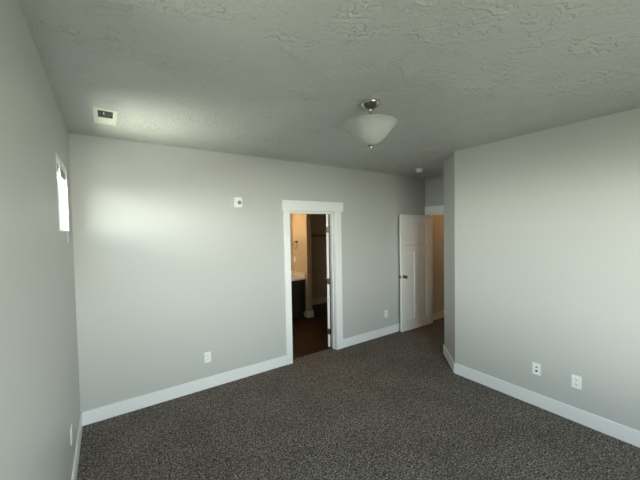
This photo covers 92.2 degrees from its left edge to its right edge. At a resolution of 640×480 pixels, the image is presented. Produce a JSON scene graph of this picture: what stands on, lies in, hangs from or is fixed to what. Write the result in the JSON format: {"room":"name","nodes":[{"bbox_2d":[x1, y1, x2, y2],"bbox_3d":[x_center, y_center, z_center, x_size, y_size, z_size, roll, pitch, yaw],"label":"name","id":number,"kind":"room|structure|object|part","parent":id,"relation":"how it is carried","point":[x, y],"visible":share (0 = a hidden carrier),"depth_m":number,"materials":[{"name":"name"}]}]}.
{"room":"empty bedroom","nodes":[
{"label":"empty bedroom","id":0,"kind":"room"},
{"bbox_2d":[0,0,80,479],"bbox_3d":[-0.889,0.437,0.722,0.160,2.738,5.104,-2,2,-35],"label":"wall","id":1,"kind":"structure","parent":0,"point":[40,391],"depth_m":1.27,"materials":[{"name":"grey paint"}]},
{"bbox_2d":[56,153,68,231],"bbox_3d":[-1.938,-0.322,2.286,0.058,0.520,0.647,-2,2,-35],"label":"trim","id":2,"kind":"structure","parent":1,"relation":"attached to","point":[62,226],"depth_m":2.54,"materials":[{"name":"white wood"}]},
{"bbox_2d":[56,156,68,241],"bbox_3d":[-1.932,-0.276,2.291,0.060,0.596,0.619,-2,2,-35],"label":"window blind","id":3,"kind":"object","parent":1,"relation":"attached to","point":[60,169],"visible":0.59,"depth_m":2.28,"materials":[{"name":"white plastic"}]},
{"bbox_3d":[-1.942,-0.480,2.280,0.036,0.013,0.611,-2,2,-35],"label":"rail","id":4,"kind":"part","parent":3,"relation":"part of","materials":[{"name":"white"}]},
{"bbox_2d":[70,424,72,444],"bbox_3d":[-1.772,1.385,2.198,0.008,0.120,0.074,-2,2,-35],"label":"wall outlet","id":5,"kind":"object","parent":1,"relation":"attached to","point":[71,434],"visible":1,"depth_m":2.17,"materials":[{"name":"white plastic"}]},
{"bbox_2d":[71,412,82,479],"bbox_3d":[-0.841,1.738,0.882,0.014,0.134,4.944,-2,2,-35],"label":"baseboard","id":6,"kind":"structure","parent":1,"relation":"attached to","point":[80,428],"depth_m":2.45,"materials":[{"name":"white wood"}]},
{"bbox_2d":[68,133,443,411],"bbox_3d":[0.635,0.265,4.968,7.513,2.738,0.134,-2,2,-35],"label":"wall","id":7,"kind":"structure","parent":0,"point":[168,273],"depth_m":3.49,"materials":[{"name":"grey paint"}]},
{"bbox_2d":[82,355,286,425],"bbox_3d":[-1.346,1.655,3.531,2.181,0.134,0.014,-2,2,-35],"label":"baseboard","id":8,"kind":"structure","parent":7,"relation":"attached to","point":[94,415],"depth_m":3.36,"materials":[{"name":"white wood"}]},
{"bbox_2d":[204,351,210,362],"bbox_3d":[-1.298,1.354,3.561,0.074,0.120,0.008,-2,2,-35],"label":"wall outlet","id":9,"kind":"object","parent":7,"relation":"attached to","point":[207,355],"visible":1,"depth_m":3.56,"materials":[{"name":"white plastic"}]},
{"bbox_2d":[233,197,241,207],"bbox_3d":[-0.991,-0.453,3.714,0.104,0.124,0.042,-2,2,-35],"label":"wall sensor","id":10,"kind":"object","parent":7,"relation":"attached to","point":[237,201],"visible":1,"depth_m":3.70,"materials":[{"name":"white plastic"}]},
{"bbox_2d":[283,211,292,364],"bbox_3d":[-0.429,0.645,4.144,0.092,2.077,0.018,-2,2,-35],"label":"trim","id":11,"kind":"structure","parent":7,"relation":"attached to","point":[286,214],"depth_m":4.13,"materials":[{"name":"white wood"}]},
{"bbox_2d":[282,200,342,211],"bbox_3d":[-0.076,-0.477,4.359,1.027,0.140,0.026,-2,2,-35],"label":"trim","id":12,"kind":"structure","parent":7,"relation":"attached to","point":[287,205],"depth_m":4.31,"materials":[{"name":"white wood"}]},
{"bbox_2d":[290,211,335,348],"bbox_3d":[-0.116,0.632,4.442,0.786,2.073,0.117,-2,2,-35],"label":"trim","id":13,"kind":"structure","parent":7,"relation":"attached to","point":[331,214],"depth_m":4.63,"materials":[{"name":"white wood"}]},
{"bbox_2d":[324,214,330,346],"bbox_3d":[0.115,0.614,5.073,0.106,2.032,0.748,-1,2,2],"label":"door","id":14,"kind":"structure","parent":7,"relation":"in","point":[327,215],"depth_m":4.71,"materials":[{"name":"white paint"}]},
{"bbox_2d":[334,212,342,349],"bbox_3d":[0.282,0.616,4.638,0.116,2.077,0.018,-2,2,-35],"label":"trim","id":15,"kind":"structure","parent":7,"relation":"attached to","point":[337,215],"depth_m":4.63,"materials":[{"name":"white wood"}]},
{"bbox_2d":[343,323,399,347],"bbox_3d":[1.185,1.552,5.288,2.045,0.134,0.014,-2,2,-35],"label":"baseboard","id":16,"kind":"structure","parent":7,"relation":"attached to","point":[374,334],"depth_m":5.03,"materials":[{"name":"white wood"}]},
{"bbox_2d":[399,215,430,331],"bbox_3d":[1.724,0.567,5.536,0.824,2.030,0.163,-2,2,-34],"label":"door","id":17,"kind":"structure","parent":7,"relation":"in","point":[414,230],"depth_m":5.50,"materials":[{"name":"white paint"}]},
{"bbox_2d":[433,311,443,319],"bbox_3d":[2.950,1.478,6.535,2.007,0.134,0.014,-2,2,-35],"label":"baseboard","id":18,"kind":"structure","parent":7,"relation":"attached to","point":[438,315],"depth_m":6.11,"materials":[{"name":"white"}]},
{"bbox_2d":[290,214,293,270],"bbox_3d":[-1.639,0.265,6.124,2.472,2.738,0.116,-2,2,-35],"label":"wall","id":19,"kind":"structure","parent":0,"point":[291,217],"depth_m":6.76,"materials":[{"name":"beige paint"}]},
{"bbox_2d":[292,214,312,313],"bbox_3d":[-0.468,0.225,6.705,0.114,2.738,0.865,-2,2,-35],"label":"wall","id":20,"kind":"structure","parent":0,"point":[301,222],"depth_m":6.40,"materials":[{"name":"beige paint"}]},
{"bbox_2d":[307,310,313,317],"bbox_3d":[-0.195,1.538,6.388,0.142,0.134,0.014,-2,2,-35],"label":"baseboard","id":21,"kind":"structure","parent":20,"relation":"attached to","point":[310,313],"depth_m":6.38,"materials":[{"name":"white wood"}]},
{"bbox_2d":[311,214,330,298],"bbox_3d":[0.335,0.172,7.850,2.514,2.738,0.100,-2,2,-35],"label":"wall","id":22,"kind":"structure","parent":0,"point":[318,221],"depth_m":7.55,"materials":[{"name":"beige paint"}]},
{"bbox_2d":[311,232,329,236],"bbox_3d":[0.434,-0.154,7.679,2.504,0.108,0.280,-2,2,-35],"label":"closet shelf","id":23,"kind":"object","parent":22,"relation":"attached to","point":[313,234],"visible":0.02,"depth_m":7.31,"materials":[{"name":"beige paint"}]},
{"bbox_2d":[312,296,330,304],"bbox_3d":[0.396,1.478,7.851,2.500,0.134,0.014,-2,2,-35],"label":"baseboard","id":24,"kind":"structure","parent":22,"relation":"attached to","point":[324,299],"depth_m":7.56,"materials":[{"name":"white"}]},
{"bbox_2d":[18,0,639,177],"bbox_3d":[1.356,-1.141,3.901,7.650,0.120,8.100,-2,2,-35],"label":"ceiling","id":25,"kind":"structure","parent":0,"point":[271,79],"depth_m":1.78,"materials":[{"name":"grey paint"}]},
{"bbox_2d":[93,107,117,125],"bbox_3d":[-1.696,-0.970,2.435,0.152,0.016,0.372,-2,2,-35],"label":"ceiling vent","id":26,"kind":"object","parent":25,"relation":"in","point":[101,115],"visible":1,"depth_m":2.42,"materials":[{"name":"white metal"}]},
{"bbox_2d":[343,99,398,149],"bbox_3d":[0.372,-0.835,2.272,0.408,0.346,0.408,-2,2,-35],"label":"ceiling light","id":27,"kind":"object","parent":25,"relation":"attached to","point":[370,130],"visible":1,"depth_m":2.18,"materials":[{"name":"white glass"}]},
{"bbox_3d":[0.373,-0.775,2.274,0.408,0.154,0.408,-2,2,-35],"label":"lamp shade","id":28,"kind":"part","parent":27,"relation":"part of","materials":[{"name":"white glass"}]},
{"bbox_2d":[415,168,423,172],"bbox_3d":[1.571,-1.087,4.847,0.140,0.059,0.140,-2,2,-35],"label":"smoke detector","id":29,"kind":"object","parent":25,"relation":"attached to","point":[419,170],"visible":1,"depth_m":4.80,"materials":[{"name":"white plastic"}]},
{"bbox_2d":[77,302,639,479],"bbox_3d":[1.405,1.705,3.999,7.650,0.100,8.100,-2,2,-35],"label":"floor","id":30,"kind":"structure","parent":0,"point":[392,406],"depth_m":2.78,"materials":[{"name":"grey carpet"}]},
{"bbox_2d":[291,280,304,317],"bbox_3d":[-1.023,1.231,6.211,1.418,0.787,0.471,-2,2,-35],"label":"vanity cabinet","id":31,"kind":"object","parent":30,"relation":"on","point":[297,287],"visible":0.22,"depth_m":6.34,"materials":[{"name":"black wood"}]},
{"bbox_3d":[-0.511,0.916,6.285,0.465,0.163,0.019,-2,2,-35],"label":"drawer","id":32,"kind":"part","parent":31,"relation":"part of","materials":[{"name":"black wood"}]},
{"bbox_3d":[-0.505,1.252,6.296,0.465,0.485,0.019,-2,2,-35],"label":"cabinet door","id":33,"kind":"part","parent":31,"relation":"part of","materials":[{"name":"black wood"}]},
{"bbox_2d":[291,271,305,280],"bbox_3d":[-1.032,0.770,6.182,1.441,0.136,0.500,-2,2,-35],"label":"countertop","id":34,"kind":"structure","parent":31,"relation":"on","point":[295,275],"depth_m":6.47,"materials":[{"name":"beige stone"}]},
{"bbox_2d":[425,175,443,213],"bbox_3d":[2.380,0.221,5.384,0.116,2.738,1.172,-2,2,-35],"label":"wall","id":35,"kind":"structure","parent":0,"point":[434,186],"depth_m":5.63,"materials":[{"name":"grey paint"}]},
{"bbox_2d":[425,205,443,213],"bbox_3d":[2.264,-0.550,5.380,0.026,0.134,1.010,-2,2,-35],"label":"trim","id":36,"kind":"structure","parent":35,"relation":"attached to","point":[429,209],"depth_m":5.61,"materials":[{"name":"white wood"}]},
{"bbox_2d":[429,213,443,323],"bbox_3d":[2.330,0.554,5.475,0.117,2.073,0.856,-2,2,-35],"label":"trim","id":37,"kind":"structure","parent":35,"relation":"attached to","point":[435,213],"depth_m":5.81,"materials":[{"name":"white wood"}]},
{"bbox_2d":[444,151,454,361],"bbox_3d":[1.769,0.276,4.077,0.116,2.738,0.605,-1,2,10],"label":"wall","id":38,"kind":"structure","parent":0,"point":[449,163],"depth_m":4.05,"materials":[{"name":"grey paint"}]},
{"bbox_2d":[443,344,454,371],"bbox_3d":[1.728,1.582,4.134,0.014,0.134,0.617,-1,2,10],"label":"baseboard","id":39,"kind":"structure","parent":38,"relation":"attached to","point":[446,353],"depth_m":4.12,"materials":[{"name":"white wood"}]},
{"bbox_2d":[455,108,639,430],"bbox_3d":[2.693,0.318,2.403,0.116,2.738,3.460,-2,2,-35],"label":"wall","id":40,"kind":"structure","parent":0,"point":[547,222],"depth_m":2.93,"materials":[{"name":"grey paint"}]},
{"bbox_2d":[532,362,540,375],"bbox_3d":[2.175,1.296,3.096,0.010,0.120,0.074,-2,2,-35],"label":"jack plate","id":41,"kind":"object","parent":40,"relation":"attached to","point":[536,368],"visible":1,"depth_m":3.09,"materials":[{"name":"white plastic"}]},
{"bbox_2d":[454,363,639,447],"bbox_3d":[2.661,1.625,2.413,0.014,0.134,3.466,-2,2,-35],"label":"baseboard","id":42,"kind":"structure","parent":40,"relation":"attached to","point":[629,435],"depth_m":2.96,"materials":[{"name":"white wood"}]},
{"bbox_2d":[571,374,581,389],"bbox_3d":[2.359,1.305,2.833,0.008,0.120,0.074,-2,2,-35],"label":"wall outlet","id":43,"kind":"object","parent":40,"relation":"attached to","point":[576,380],"visible":1,"depth_m":2.83,"materials":[{"name":"white plastic"}]}
]}

